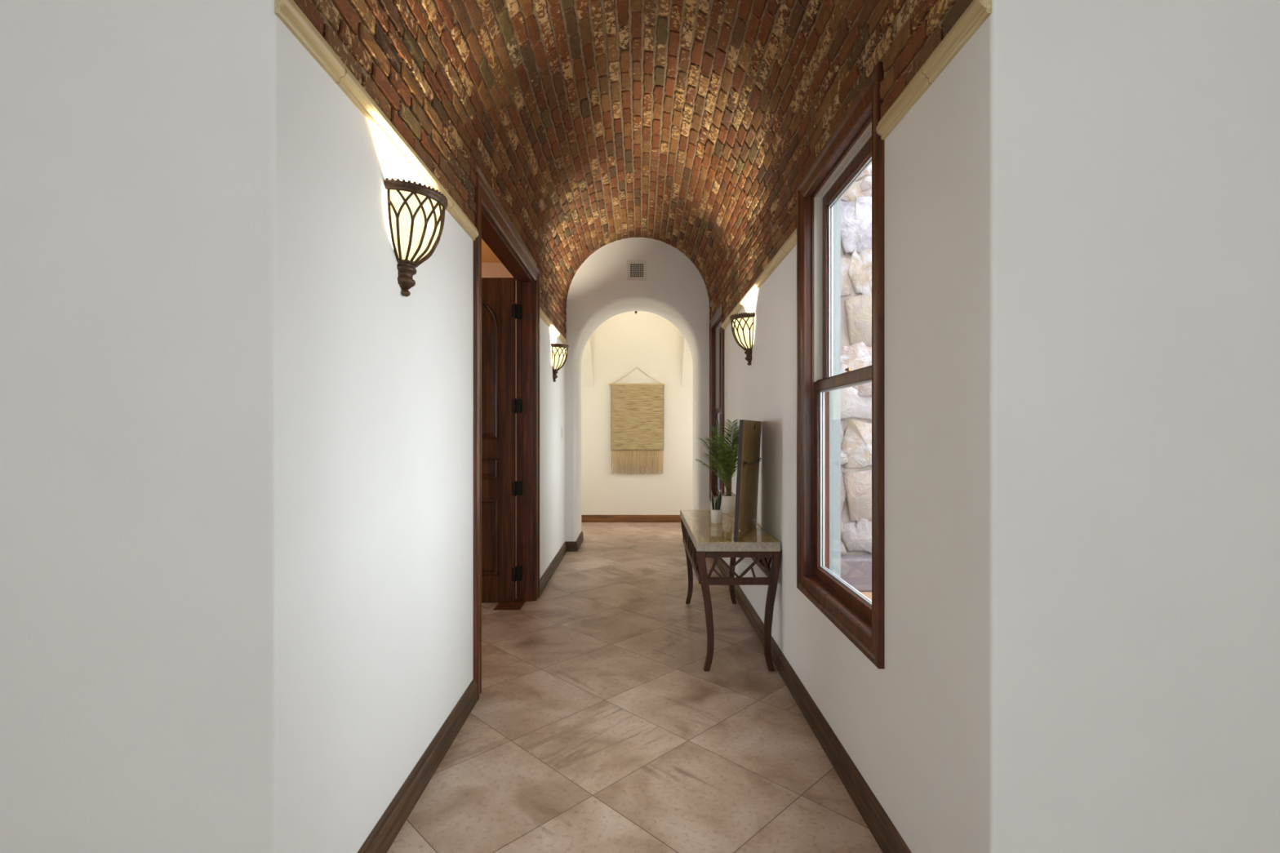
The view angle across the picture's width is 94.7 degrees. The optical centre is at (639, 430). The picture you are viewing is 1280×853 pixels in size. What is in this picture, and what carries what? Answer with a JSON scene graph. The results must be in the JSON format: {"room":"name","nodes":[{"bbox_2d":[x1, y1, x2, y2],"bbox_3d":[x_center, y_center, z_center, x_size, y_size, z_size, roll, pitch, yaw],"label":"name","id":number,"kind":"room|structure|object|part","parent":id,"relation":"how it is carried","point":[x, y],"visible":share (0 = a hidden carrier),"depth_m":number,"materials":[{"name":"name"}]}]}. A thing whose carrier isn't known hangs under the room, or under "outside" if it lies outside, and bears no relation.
{"room":"home hallway","nodes":[
{"label":"home hallway","id":0,"kind":"room"},
{"bbox_2d":[307,51,564,852],"bbox_3d":[-0.930,-0.010,4.190,0.140,2.820,5.320,0,0,0],"label":"wall","id":1,"kind":"structure","parent":0,"point":[390,373],"depth_m":1.93,"materials":[{"name":"paint"}]},
{"bbox_2d":[274,0,479,240],"bbox_3d":[-0.845,-1.016,2.224,0.030,0.062,1.665,0,0,0],"label":"trim","id":2,"kind":"structure","parent":1,"relation":"attached to","point":[290,14],"depth_m":1.76,"materials":[{"name":"stone"}]},
{"bbox_2d":[383,177,448,296],"bbox_3d":[-0.783,-0.671,2.144,0.163,0.368,0.316,0,0,0],"label":"wall sconce","id":3,"kind":"object","parent":1,"relation":"attached to","point":[415,211],"visible":1,"depth_m":2.07,"materials":[{"name":"beige glass"}]},
{"bbox_3d":[-0.792,-0.716,2.145,0.137,0.222,0.273,0,0,0],"label":"lamp shade","id":4,"kind":"part","parent":3,"relation":"part of","materials":[{"name":"beige glass"}]},
{"bbox_2d":[357,679,477,852],"bbox_3d":[-0.848,1.344,2.230,0.024,0.112,1.656,0,0,0],"label":"baseboard","id":5,"kind":"structure","parent":1,"relation":"attached to","point":[383,835],"depth_m":2.25,"materials":[{"name":"brown wood"}]},
{"bbox_2d":[473,171,539,700],"bbox_3d":[-1.322,0.029,4.010,0.976,2.742,1.904,0,0,0],"label":"door","id":6,"kind":"structure","parent":1,"relation":"in","point":[495,309],"depth_m":4.79,"materials":[{"name":"brown wood"}]},
{"bbox_2d":[539,306,567,344],"bbox_3d":[-0.845,-1.016,5.907,0.030,0.062,1.887,0,0,0],"label":"trim","id":7,"kind":"structure","parent":1,"relation":"attached to","point":[543,316],"depth_m":5.69,"materials":[{"name":"stone"}]},
{"bbox_2d":[551,342,568,382],"bbox_3d":[-0.783,-0.671,5.909,0.163,0.368,0.316,0,0,0],"label":"wall sconce","id":8,"kind":"object","parent":1,"relation":"attached to","point":[559,352],"visible":1,"depth_m":5.82,"materials":[{"name":"beige glass"}]},
{"bbox_3d":[-0.792,-0.716,5.910,0.137,0.222,0.273,0,0,0],"label":"lamp shade","id":9,"kind":"part","parent":8,"relation":"part of","materials":[{"name":"beige glass"}]},
{"bbox_2d":[539,531,583,596],"bbox_3d":[-0.786,1.344,6.256,0.148,0.112,2.588,0,0,0],"label":"baseboard","id":10,"kind":"structure","parent":1,"relation":"attached to","point":[568,546],"depth_m":6.14,"materials":[{"name":"brown wood"}]},
{"bbox_2d":[481,239,501,262],"bbox_3d":[-2.450,-1.998,4.375,2.900,0.105,4.950,0,0,0],"label":"ceiling","id":11,"kind":"structure","parent":0,"point":[487,255],"depth_m":6.57,"materials":[{"name":"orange paint"}]},
{"bbox_2d":[481,262,516,552],"bbox_3d":[-2.450,-0.273,6.800,2.900,3.345,0.100,0,0,0],"label":"wall","id":12,"kind":"structure","parent":0,"point":[488,269],"depth_m":6.83,"materials":[{"name":"paint"}]},
{"bbox_2d":[293,0,973,338],"bbox_3d":[-0.014,-1.716,4.122,2.002,1.391,5.469,0,0,0],"label":"ceiling","id":13,"kind":"structure","parent":0,"point":[695,127],"depth_m":3.29,"materials":[{"name":"brick"}]},
{"bbox_2d":[386,522,882,852],"bbox_3d":[0.000,1.460,3.150,8.400,0.120,12.300,0,0,0],"label":"floor","id":14,"kind":"structure","parent":0,"point":[597,723],"depth_m":2.72,"materials":[{"name":"tile"}]},
{"bbox_2d":[493,598,525,609],"bbox_3d":[-1.032,1.396,4.750,0.205,0.008,0.300,0,0,0],"label":"floor vent","id":15,"kind":"object","parent":14,"relation":"in","point":[517,604],"visible":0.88,"depth_m":4.71,"materials":[{"name":"brown wood"}]},
{"bbox_2d":[680,510,782,671],"bbox_3d":[0.583,1.024,4.125,0.497,0.751,1.400,0,0,0],"label":"console table","id":16,"kind":"object","parent":14,"relation":"on","point":[700,535],"visible":0.91,"depth_m":3.44,"materials":[{"name":"stone"}]},
{"bbox_3d":[0.385,1.052,4.780,0.102,0.697,0.036,0,0,0],"label":"leg","id":17,"kind":"part","parent":16,"relation":"part of","materials":[{"name":"brown wood"}]},
{"bbox_3d":[0.385,1.052,3.447,0.102,0.697,0.036,0,0,0],"label":"leg","id":18,"kind":"part","parent":16,"relation":"part of","materials":[{"name":"brown wood"}]},
{"bbox_2d":[710,489,722,523],"bbox_3d":[0.546,0.532,4.165,0.082,0.233,0.082,0,0,18],"label":"snake plant","id":19,"kind":"object","parent":16,"relation":"on","point":[716,511],"visible":1,"depth_m":4.15,"materials":[{"name":"green plant"}]},
{"bbox_3d":[0.546,0.603,4.165,0.082,0.093,0.082,0,0,0],"label":"pot","id":20,"kind":"part","parent":19,"relation":"part of","materials":[{"name":"beige ceramic"}]},
{"bbox_2d":[695,418,739,513],"bbox_3d":[0.626,0.275,4.633,0.409,0.748,0.361,0,0,37],"label":"potted palm","id":21,"kind":"object","parent":16,"relation":"on","point":[726,462],"visible":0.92,"depth_m":4.60,"materials":[{"name":"green plant"}]},
{"bbox_3d":[0.713,0.436,4.646,0.017,0.174,0.017,0,0,0],"label":"stem","id":22,"kind":"part","parent":21,"relation":"part of","materials":[{"name":"green plant"}]},
{"bbox_3d":[0.781,1.052,4.780,0.102,0.697,0.036,0,0,0],"label":"leg","id":23,"kind":"part","parent":16,"relation":"part of","materials":[{"name":"brown wood"}]},
{"bbox_2d":[733,419,761,542],"bbox_3d":[0.695,0.293,3.721,0.071,0.712,0.613,0,0,21],"label":"picture","id":24,"kind":"object","parent":16,"relation":"on","point":[749,431],"visible":1,"depth_m":3.61,"materials":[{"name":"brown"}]},
{"bbox_3d":[0.781,1.052,3.447,0.102,0.697,0.036,0,0,0],"label":"leg","id":25,"kind":"part","parent":16,"relation":"part of","materials":[{"name":"brown wood"}]},
{"bbox_2d":[581,311,693,515],"bbox_3d":[0.000,-0.750,9.066,8.400,4.300,0.188,0,0,0],"label":"wall","id":26,"kind":"structure","parent":0,"point":[626,341],"depth_m":9.01,"materials":[{"name":"beige paint"}]},
{"bbox_2d":[581,338,593,387],"bbox_3d":[-1.445,-1.630,8.840,1.510,1.940,0.340,0,0,0],"label":"trim","id":27,"kind":"structure","parent":26,"relation":"attached to","point":[587,380],"depth_m":8.96,"materials":[{"name":"beige paint"}]},
{"bbox_2d":[581,515,680,522],"bbox_3d":[0.000,1.344,8.998,4.400,0.112,0.024,0,0,0],"label":"baseboard","id":28,"kind":"structure","parent":26,"relation":"attached to","point":[584,518],"depth_m":8.99,"materials":[{"name":"brown wood"}]},
{"bbox_3d":[-0.035,-0.699,8.988,0.854,0.025,0.024,0,0,0],"label":"rod","id":29,"kind":"part","parent":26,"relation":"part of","materials":[{"name":"brown wood"}]},
{"bbox_3d":[-0.035,-0.835,8.997,0.793,0.268,0.025,0,0,0],"label":"cord","id":30,"kind":"part","parent":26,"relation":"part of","materials":[{"name":"wicker"}]},
{"bbox_2d":[681,337,693,387],"bbox_3d":[1.423,-1.630,8.840,1.555,1.940,0.340,0,0,0],"label":"trim","id":31,"kind":"structure","parent":26,"relation":"attached to","point":[687,367],"depth_m":8.96,"materials":[{"name":"beige paint"}]},
{"bbox_2d":[564,237,711,541],"bbox_3d":[-0.925,-0.750,7.200,6.550,4.300,0.700,0,0,0],"label":"wall","id":32,"kind":"structure","parent":0,"point":[674,290],"depth_m":6.85,"materials":[{"name":"paint"}]},
{"bbox_2d":[626,260,646,279],"bbox_3d":[-0.025,-1.858,6.844,0.226,0.230,0.012,0,0,0],"label":"air vent","id":33,"kind":"object","parent":32,"relation":"in","point":[636,269],"visible":1,"depth_m":6.84,"materials":[{"name":"white plastic"}]},
{"bbox_2d":[630,263,643,276],"bbox_3d":[-0.025,-1.858,6.846,0.154,0.154,0.003,0,0,0],"label":"grille","id":34,"kind":"object","parent":33,"relation":"attached to","point":[636,269],"depth_m":6.85,"materials":[{"name":"beige metal"}]},
{"bbox_2d":[0,0,1279,852],"bbox_3d":[0.000,-0.750,1.460,8.400,4.300,0.140,0,0,0],"label":"wall","id":35,"kind":"structure","parent":0,"point":[1120,159],"depth_m":1.39,"materials":[{"name":"paint"}]},
{"bbox_2d":[720,494,735,513],"bbox_3d":[0.708,0.580,4.660,0.136,0.138,0.136,0,0,0],"label":"pot","id":36,"kind":"object","parent":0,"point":[728,501],"depth_m":4.60,"materials":[{"name":"beige ceramic"}]},
{"bbox_2d":[711,51,959,852],"bbox_3d":[0.922,-0.010,4.190,0.180,2.820,5.320,0,0,0],"label":"wall","id":37,"kind":"structure","parent":0,"point":[898,723],"depth_m":1.83,"materials":[{"name":"paint"}]},
{"bbox_2d":[709,302,724,502],"bbox_3d":[0.911,-0.222,6.271,0.206,2.059,1.030,0,0,0],"label":"window","id":38,"kind":"structure","parent":37,"relation":"in","point":[716,331],"depth_m":6.70,"materials":[{"name":"brown wood"}]},
{"bbox_3d":[0.888,0.240,6.271,0.036,0.969,0.854,0,0,0],"label":"sash","id":39,"kind":"part","parent":38,"relation":"part of","materials":[{"name":"brown wood"}]},
{"bbox_3d":[0.930,-0.679,6.271,0.036,0.969,0.854,0,0,0],"label":"sash","id":40,"kind":"part","parent":38,"relation":"part of","materials":[{"name":"brown wood"}]},
{"bbox_2d":[729,311,755,365],"bbox_3d":[0.755,-0.668,4.386,0.163,0.368,0.316,0,0,0],"label":"wall sconce","id":41,"kind":"object","parent":37,"relation":"attached to","point":[742,324],"visible":1,"depth_m":4.30,"materials":[{"name":"beige glass"}]},
{"bbox_3d":[0.764,-0.713,4.385,0.137,0.222,0.273,0,0,0],"label":"lamp shade","id":42,"kind":"part","parent":41,"relation":"part of","materials":[{"name":"beige glass"}]},
{"bbox_2d":[721,227,796,329],"bbox_3d":[0.817,-1.016,4.393,0.030,0.062,2.724,0,0,0],"label":"trim","id":43,"kind":"structure","parent":37,"relation":"attached to","point":[791,242],"depth_m":3.77,"materials":[{"name":"stone"}]},
{"bbox_2d":[712,557,911,852],"bbox_3d":[0.747,1.344,4.476,0.170,0.112,6.148,0,0,0],"label":"baseboard","id":44,"kind":"structure","parent":37,"relation":"attached to","point":[889,840],"depth_m":2.45,"materials":[{"name":"brown wood"}]},
{"bbox_2d":[796,61,884,668],"bbox_3d":[0.911,-0.222,2.515,0.206,2.059,1.030,0,0,0],"label":"window","id":45,"kind":"structure","parent":37,"relation":"in","point":[855,144],"depth_m":2.88,"materials":[{"name":"brown wood"}]},
{"bbox_3d":[0.888,0.240,2.515,0.036,0.969,0.854,0,0,0],"label":"sash","id":46,"kind":"part","parent":45,"relation":"part of","materials":[{"name":"brown wood"}]},
{"bbox_3d":[0.930,-0.679,2.515,0.036,0.969,0.854,0,0,0],"label":"sash","id":47,"kind":"part","parent":45,"relation":"part of","materials":[{"name":"brown wood"}]},
{"bbox_2d":[875,0,991,139],"bbox_3d":[0.817,-1.016,1.696,0.030,0.062,0.607,0,0,0],"label":"trim","id":48,"kind":"structure","parent":37,"relation":"attached to","point":[978,11],"depth_m":1.61,"materials":[{"name":"stone"}]},
{"label":"outside","id":49,"kind":"structure","parent":0,"visible":0},
{"bbox_2d":[860,591,871,600],"bbox_3d":[3.257,1.495,4.190,4.486,0.090,5.320,0,0,0],"label":"ground","id":50,"kind":"structure","parent":49,"point":[868,594],"depth_m":5.21,"materials":[{"name":"stone"}]},
{"bbox_2d":[840,163,871,591],"bbox_3d":[3.074,-0.593,5.495,4.179,4.085,0.410,0,0,0],"label":"stone wall","id":51,"kind":"structure","parent":50,"relation":"on","point":[856,202],"depth_m":5.41,"materials":[{"name":"brown stone"}]}
]}

